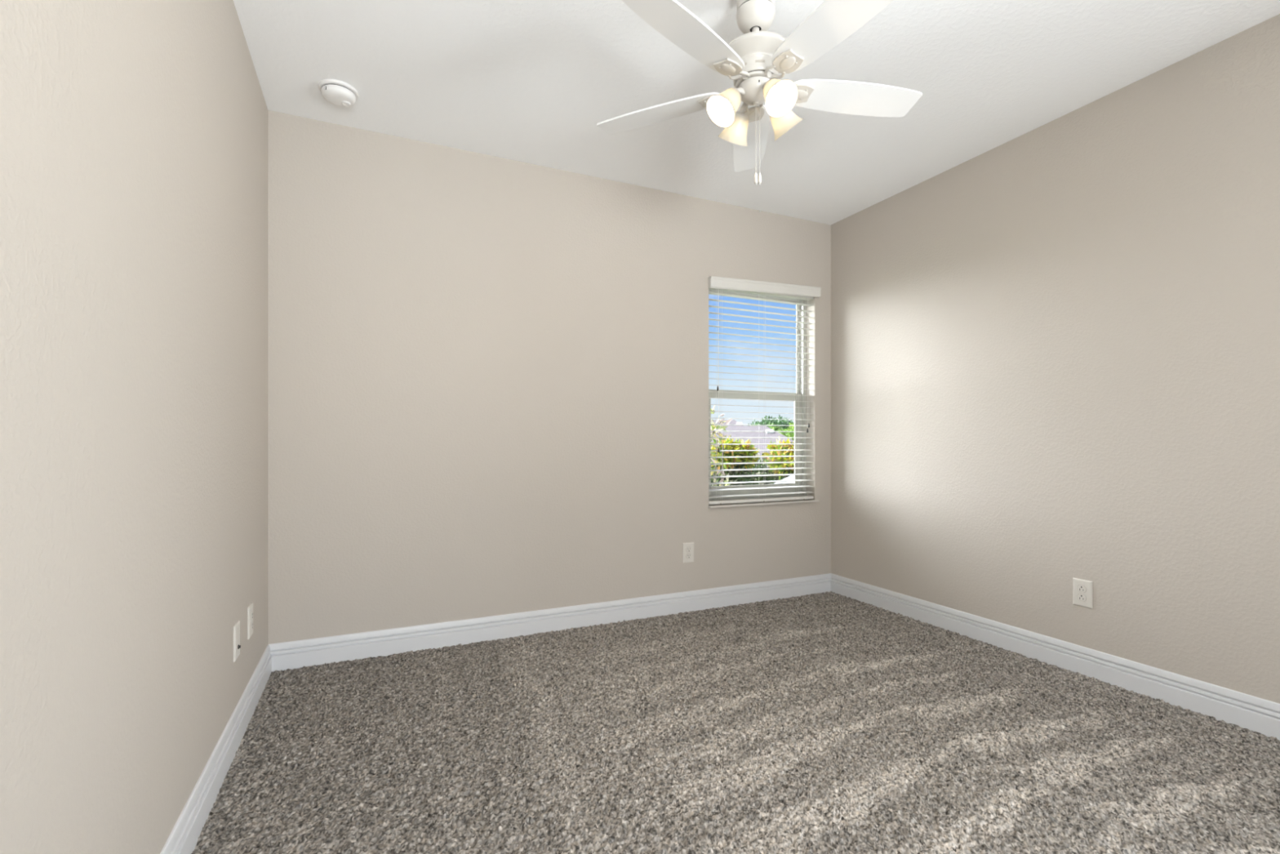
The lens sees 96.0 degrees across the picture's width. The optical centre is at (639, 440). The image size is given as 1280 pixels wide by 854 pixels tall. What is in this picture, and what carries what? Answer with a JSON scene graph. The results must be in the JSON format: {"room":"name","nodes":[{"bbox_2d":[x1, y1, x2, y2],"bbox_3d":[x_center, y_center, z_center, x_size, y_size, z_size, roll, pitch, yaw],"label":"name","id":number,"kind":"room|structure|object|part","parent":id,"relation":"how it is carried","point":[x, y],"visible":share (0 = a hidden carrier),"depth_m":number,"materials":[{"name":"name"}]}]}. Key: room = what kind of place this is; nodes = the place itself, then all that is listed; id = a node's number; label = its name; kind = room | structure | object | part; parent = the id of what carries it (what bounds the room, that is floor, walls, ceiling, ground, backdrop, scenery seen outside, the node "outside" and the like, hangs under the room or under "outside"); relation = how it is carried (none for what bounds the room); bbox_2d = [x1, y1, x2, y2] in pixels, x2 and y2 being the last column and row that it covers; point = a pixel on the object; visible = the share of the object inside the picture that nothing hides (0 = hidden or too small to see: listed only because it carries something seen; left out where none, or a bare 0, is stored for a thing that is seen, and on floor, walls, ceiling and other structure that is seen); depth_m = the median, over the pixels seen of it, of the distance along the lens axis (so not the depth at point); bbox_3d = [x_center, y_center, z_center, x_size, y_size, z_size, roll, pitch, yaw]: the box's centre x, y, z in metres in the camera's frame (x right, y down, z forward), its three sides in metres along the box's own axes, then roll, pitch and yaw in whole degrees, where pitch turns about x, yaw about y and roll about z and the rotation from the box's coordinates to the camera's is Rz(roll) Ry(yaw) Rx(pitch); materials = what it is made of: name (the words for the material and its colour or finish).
{"room":"empty bedroom","nodes":[
{"label":"empty bedroom","id":0,"kind":"room"},
{"bbox_2d":[0,0,267,853],"bbox_3d":[-0.785,-0.179,0.467,0.160,2.702,4.707,0,0,-25],"label":"wall","id":1,"kind":"structure","parent":0,"point":[134,133],"depth_m":1.12,"materials":[{"name":"beige paint"}]},
{"bbox_2d":[160,644,271,853],"bbox_3d":[-0.706,0.998,0.504,0.016,0.129,4.707,0,0,-25],"label":"baseboard","id":2,"kind":"structure","parent":1,"relation":"attached to","point":[183,838],"depth_m":1.71,"materials":[{"name":"white wood"}]},
{"bbox_2d":[233,620,240,662],"bbox_3d":[-1.409,0.702,2.020,0.014,0.122,0.078,0,0,-25],"label":"outlet","id":3,"kind":"object","parent":1,"relation":"attached to","point":[237,646],"visible":1,"depth_m":2.01,"materials":[{"name":"grey plastic"}]},
{"bbox_2d":[247,602,253,639],"bbox_3d":[-1.515,0.702,2.243,0.010,0.122,0.078,0,0,-25],"label":"electrical outlet","id":4,"kind":"object","parent":1,"relation":"attached to","point":[250,609],"visible":1,"depth_m":2.22,"materials":[{"name":"grey plastic"}]},
{"bbox_2d":[250,610,253,619],"bbox_3d":[-1.512,0.682,2.244,0.004,0.028,0.034,0,0,-25],"label":"receptacle","id":5,"kind":"object","parent":4,"relation":"attached to","point":[251,611],"depth_m":2.24,"materials":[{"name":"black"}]},
{"bbox_2d":[267,110,831,644],"bbox_3d":[-0.215,-0.179,3.413,3.672,2.702,0.160,0,0,-25],"label":"wall","id":6,"kind":"structure","parent":0,"point":[488,375],"depth_m":3.05,"materials":[{"name":"beige paint"}]},
{"bbox_2d":[269,573,831,671],"bbox_3d":[-0.177,0.998,3.333,3.352,0.129,0.016,0,0,-25],"label":"baseboard","id":7,"kind":"structure","parent":6,"relation":"attached to","point":[291,655],"depth_m":3.12,"materials":[{"name":"white wood"}]},
{"bbox_2d":[682,542,693,563],"bbox_3d":[0.300,0.694,3.558,0.078,0.122,0.010,0,0,-25],"label":"electrical outlet","id":8,"kind":"object","parent":6,"relation":"attached to","point":[687,548],"visible":1,"depth_m":3.55,"materials":[{"name":"grey plastic"}]},
{"bbox_2d":[685,553,691,558],"bbox_3d":[0.301,0.714,3.555,0.038,0.032,0.004,0,0,-25],"label":"receptacle","id":9,"kind":"object","parent":8,"relation":"attached to","point":[687,555],"depth_m":3.55,"materials":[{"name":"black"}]},
{"bbox_2d":[685,546,691,551],"bbox_3d":[0.301,0.674,3.555,0.038,0.032,0.004,0,0,-25],"label":"receptacle","id":10,"kind":"object","parent":8,"relation":"attached to","point":[687,548],"depth_m":3.55,"materials":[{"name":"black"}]},
{"bbox_2d":[708,288,818,507],"bbox_3d":[0.801,-0.297,3.863,0.879,1.442,0.168,0,0,-25],"label":"window","id":11,"kind":"structure","parent":6,"relation":"in","point":[798,406],"depth_m":3.98,"materials":[{"name":"grey plastic"}]},
{"bbox_3d":[0.765,-0.634,3.923,0.807,0.708,0.010,0,0,-25],"label":"sash","id":12,"kind":"part","parent":11,"relation":"part of","materials":[{"name":"grey plastic"}]},
{"bbox_3d":[0.774,0.022,3.904,0.807,0.707,0.011,0,0,-25],"label":"sash","id":13,"kind":"part","parent":11,"relation":"part of","materials":[{"name":"grey plastic"}]},
{"bbox_3d":[0.814,0.419,3.837,0.879,0.011,0.110,0,0,-25],"label":"sill","id":14,"kind":"part","parent":11,"relation":"part of","materials":[{"name":"grey paint"}]},
{"bbox_2d":[707,275,821,504],"bbox_3d":[0.823,-0.322,3.816,0.883,1.459,0.096,0,0,-25],"label":"window blind","id":15,"kind":"object","parent":11,"relation":"attached to","point":[767,288],"visible":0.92,"depth_m":3.80,"materials":[{"name":"white plastic"}]},
{"bbox_3d":[0.499,-0.464,3.651,0.002,1.028,0.002,0,0,11],"label":"tilt cord","id":16,"kind":"part","parent":15,"relation":"part of","materials":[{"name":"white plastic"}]},
{"bbox_3d":[0.808,0.395,3.831,0.843,0.020,0.050,0,0,-25],"label":"rail","id":17,"kind":"part","parent":15,"relation":"part of","materials":[{"name":"white plastic"}]},
{"bbox_3d":[0.807,-0.996,3.832,0.843,0.040,0.054,0,0,-25],"label":"head rail","id":18,"kind":"part","parent":15,"relation":"part of","materials":[{"name":"white plastic"}]},
{"bbox_2d":[191,591,1279,853],"bbox_3d":[0.808,1.107,1.204,3.352,0.131,4.707,0,0,-25],"label":"floor","id":19,"kind":"structure","parent":0,"point":[827,722],"depth_m":1.94,"materials":[{"name":"carpet"}]},
{"bbox_2d":[233,0,1279,225],"bbox_3d":[0.808,-1.585,1.204,3.672,0.150,5.027,0,0,-25],"label":"ceiling","id":20,"kind":"structure","parent":0,"point":[532,82],"depth_m":2.38,"materials":[{"name":"white paint"}]},
{"bbox_2d":[318,79,358,107],"bbox_3d":[-1.300,-1.484,2.486,0.155,0.052,0.155,0,0,-25],"label":"smoke detector","id":21,"kind":"object","parent":20,"relation":"attached to","point":[336,92],"visible":1,"depth_m":2.45,"materials":[{"name":"white plastic"}]},
{"bbox_2d":[596,0,922,185],"bbox_3d":[0.407,-1.179,1.895,1.138,0.662,1.101,0,0,-25],"label":"ceiling fan","id":22,"kind":"object","parent":20,"relation":"hanging from","point":[754,60],"visible":1,"depth_m":1.86,"materials":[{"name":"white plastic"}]},
{"bbox_3d":[0.073,-1.177,2.076,0.470,0.006,0.136,0,11,26],"label":"blade","id":23,"kind":"part","parent":22,"relation":"part of","materials":[{"name":"white wood"}]},
{"bbox_3d":[0.144,-1.177,1.672,0.136,0.006,0.470,15,10,43],"label":"blade","id":24,"kind":"part","parent":22,"relation":"part of","materials":[{"name":"white wood"}]},
{"bbox_3d":[0.275,-1.087,1.874,0.117,0.117,0.111,0,0,-25],"label":"lamp shade","id":25,"kind":"part","parent":22,"relation":"part of","materials":[{"name":"white glass"}]},
{"bbox_3d":[0.281,-1.091,1.876,0.050,0.053,0.043,0,0,-25],"label":"bulb","id":26,"kind":"part","parent":22,"relation":"part of","materials":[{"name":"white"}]},
{"bbox_3d":[0.337,-1.087,2.034,0.111,0.117,0.117,0,0,-25],"label":"lamp shade","id":27,"kind":"part","parent":22,"relation":"part of","materials":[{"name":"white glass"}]},
{"bbox_3d":[0.316,-1.130,1.892,0.072,0.061,0.059,0,0,-25],"label":"lamp arm","id":28,"kind":"part","parent":22,"relation":"part of","materials":[{"name":"white metal"}]},
{"bbox_3d":[0.355,-1.130,1.992,0.059,0.061,0.072,0,0,-25],"label":"lamp arm","id":29,"kind":"part","parent":22,"relation":"part of","materials":[{"name":"white metal"}]},
{"bbox_3d":[0.434,-1.177,2.268,0.136,0.006,0.470,-11,-1,8],"label":"blade","id":30,"kind":"part","parent":22,"relation":"part of","materials":[{"name":"white wood"}]},
{"bbox_3d":[0.402,-1.008,1.933,0.002,0.236,0.002,0,0,-25],"label":"pull chain","id":31,"kind":"part","parent":22,"relation":"part of","materials":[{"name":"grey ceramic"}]},
{"bbox_2d":[755,59,764,62],"bbox_3d":[0.386,-1.217,1.851,0.030,0.007,0.006,0,0,0],"label":"vent","id":32,"kind":"object","parent":22,"relation":"attached to","point":[756,60],"depth_m":1.85,"materials":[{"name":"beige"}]},
{"bbox_3d":[0.416,-1.130,1.854,0.059,0.061,0.072,0,0,-25],"label":"lamp arm","id":33,"kind":"part","parent":22,"relation":"part of","materials":[{"name":"white metal"}]},
{"bbox_3d":[0.432,-1.091,1.818,0.043,0.053,0.050,0,0,-25],"label":"bulb","id":34,"kind":"part","parent":22,"relation":"part of","materials":[{"name":"white glass"}]},
{"bbox_3d":[0.435,-1.087,1.812,0.111,0.117,0.117,0,0,-25],"label":"lamp shade","id":35,"kind":"part","parent":22,"relation":"part of","materials":[{"name":"white glass"}]},
{"bbox_3d":[0.497,-1.087,1.972,0.117,0.117,0.111,0,0,-25],"label":"lamp shade","id":36,"kind":"part","parent":22,"relation":"part of","materials":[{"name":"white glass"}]},
{"bbox_3d":[0.549,-1.177,1.616,0.136,0.006,0.470,12,-6,-28],"label":"blade","id":37,"kind":"part","parent":22,"relation":"part of","materials":[{"name":"white wood"}]},
{"bbox_3d":[0.729,-1.177,1.984,0.470,0.006,0.136,0,-11,-10],"label":"blade","id":38,"kind":"part","parent":22,"relation":"part of","materials":[{"name":"white wood"}]},
{"bbox_2d":[831,13,1279,703],"bbox_3d":[2.401,-0.179,1.942,0.160,2.702,4.707,0,0,-25],"label":"wall","id":39,"kind":"structure","parent":0,"point":[1055,349],"depth_m":2.60,"materials":[{"name":"beige paint"}]},
{"bbox_2d":[831,573,1279,740],"bbox_3d":[2.321,0.998,1.905,0.016,0.129,4.707,0,0,-25],"label":"baseboard","id":40,"kind":"structure","parent":39,"relation":"attached to","point":[1258,714],"depth_m":2.57,"materials":[{"name":"white wood"}]},
{"bbox_2d":[1072,577,1092,608],"bbox_3d":[2.000,0.691,2.607,0.010,0.122,0.078,0,0,-25],"label":"electrical outlet","id":41,"kind":"object","parent":39,"relation":"attached to","point":[1082,588],"visible":1,"depth_m":2.60,"materials":[{"name":"grey plastic"}]},
{"bbox_2d":[1077,593,1086,601],"bbox_3d":[1.998,0.711,2.606,0.001,0.032,0.038,0,0,-25],"label":"receptacle","id":42,"kind":"object","parent":41,"relation":"attached to","point":[1081,597],"depth_m":2.60,"materials":[{"name":"white plastic"}]},
{"bbox_2d":[1077,584,1086,592],"bbox_3d":[1.998,0.671,2.606,0.001,0.032,0.038,0,0,-25],"label":"receptacle","id":43,"kind":"object","parent":41,"relation":"attached to","point":[1081,588],"depth_m":2.60,"materials":[{"name":"white plastic"}]},
{"label":"outside","id":44,"kind":"structure","parent":0,"visible":0},
{"bbox_3d":[2.413,4.052,113.795,220.000,0.200,195.500,0,0,-25],"label":"ground","id":45,"kind":"structure","parent":44,"visible":0},
{"bbox_2d":[711,404,733,485],"bbox_3d":[0.531,1.829,5.431,0.797,4.348,0.789,0,0,-25],"label":"tree","id":46,"kind":"object","parent":45,"relation":"on","point":[713,427],"visible":0.06,"depth_m":5.37,"materials":[{"name":"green plant"}]},
{"bbox_3d":[0.649,2.001,5.375,0.268,4.004,0.112,0,0,-37],"label":"stem","id":47,"kind":"part","parent":46,"relation":"part of","materials":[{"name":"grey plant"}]},
{"bbox_2d":[712,419,743,426],"bbox_3d":[5.423,1.233,42.000,9.636,5.440,8.400,0,0,0],"label":"house","id":48,"kind":"structure","parent":45,"relation":"on","point":[732,421],"depth_m":41.59,"materials":[{"name":"beige paint"}]},
{"bbox_2d":[711,435,759,485],"bbox_3d":[1.457,1.951,9.604,1.065,4.105,0.982,0,0,-25],"label":"bush","id":49,"kind":"object","parent":45,"relation":"on","point":[750,453],"visible":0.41,"depth_m":9.35,"materials":[{"name":"green plant"}]},
{"bbox_2d":[711,426,794,482],"bbox_3d":[5.423,1.589,31.000,8.669,4.727,8.000,0,0,0],"label":"house","id":50,"kind":"structure","parent":45,"relation":"on","point":[734,434],"depth_m":30.00,"materials":[{"name":"beige paint"}]},
{"bbox_2d":[765,429,773,433],"bbox_3d":[6.839,-0.459,30.337,0.380,0.100,0.300,0,28,0],"label":"roof vent","id":51,"kind":"object","parent":50,"relation":"attached to","point":[766,429],"depth_m":30.31,"materials":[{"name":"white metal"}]},
{"bbox_2d":[737,451,785,484],"bbox_3d":[2.579,2.082,12.209,1.513,3.844,1.010,0,0,-25],"label":"shrub","id":52,"kind":"object","parent":45,"relation":"on","point":[758,465],"visible":0.06,"depth_m":12.02,"materials":[{"name":"green plant"}]},
{"bbox_2d":[751,422,784,434],"bbox_3d":[12.234,1.075,56.679,4.487,5.872,3.667,0,0,-25],"label":"tree","id":53,"kind":"object","parent":45,"relation":"on","point":[776,428],"visible":0.06,"depth_m":56.20,"materials":[{"name":"green plant"}]},
{"bbox_2d":[747,413,794,433],"bbox_3d":[17.058,0.295,74.082,6.220,7.428,5.365,0,0,-25],"label":"tree","id":54,"kind":"object","parent":45,"relation":"on","point":[780,422],"visible":0.22,"depth_m":73.50,"materials":[{"name":"green plant"}]},
{"bbox_2d":[760,435,794,484],"bbox_3d":[2.499,1.947,9.290,1.122,4.114,1.076,0,0,-25],"label":"bush","id":55,"kind":"object","parent":45,"relation":"on","point":[785,446],"visible":0.24,"depth_m":9.18,"materials":[{"name":"green plant"}]},
{"bbox_2d":[771,422,794,439],"bbox_3d":[12.495,1.133,48.015,4.792,5.756,3.998,0,0,-25],"label":"tree","id":56,"kind":"object","parent":45,"relation":"on","point":[789,434],"visible":0.05,"depth_m":47.71,"materials":[{"name":"green plant"}]},
{"bbox_2d":[775,475,794,483],"bbox_3d":[3.058,1.866,6.550,2.625,4.174,2.625,0,0,28],"label":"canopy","id":57,"kind":"object","parent":45,"relation":"on","point":[792,477],"visible":0.02,"depth_m":6.05,"materials":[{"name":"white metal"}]}
]}

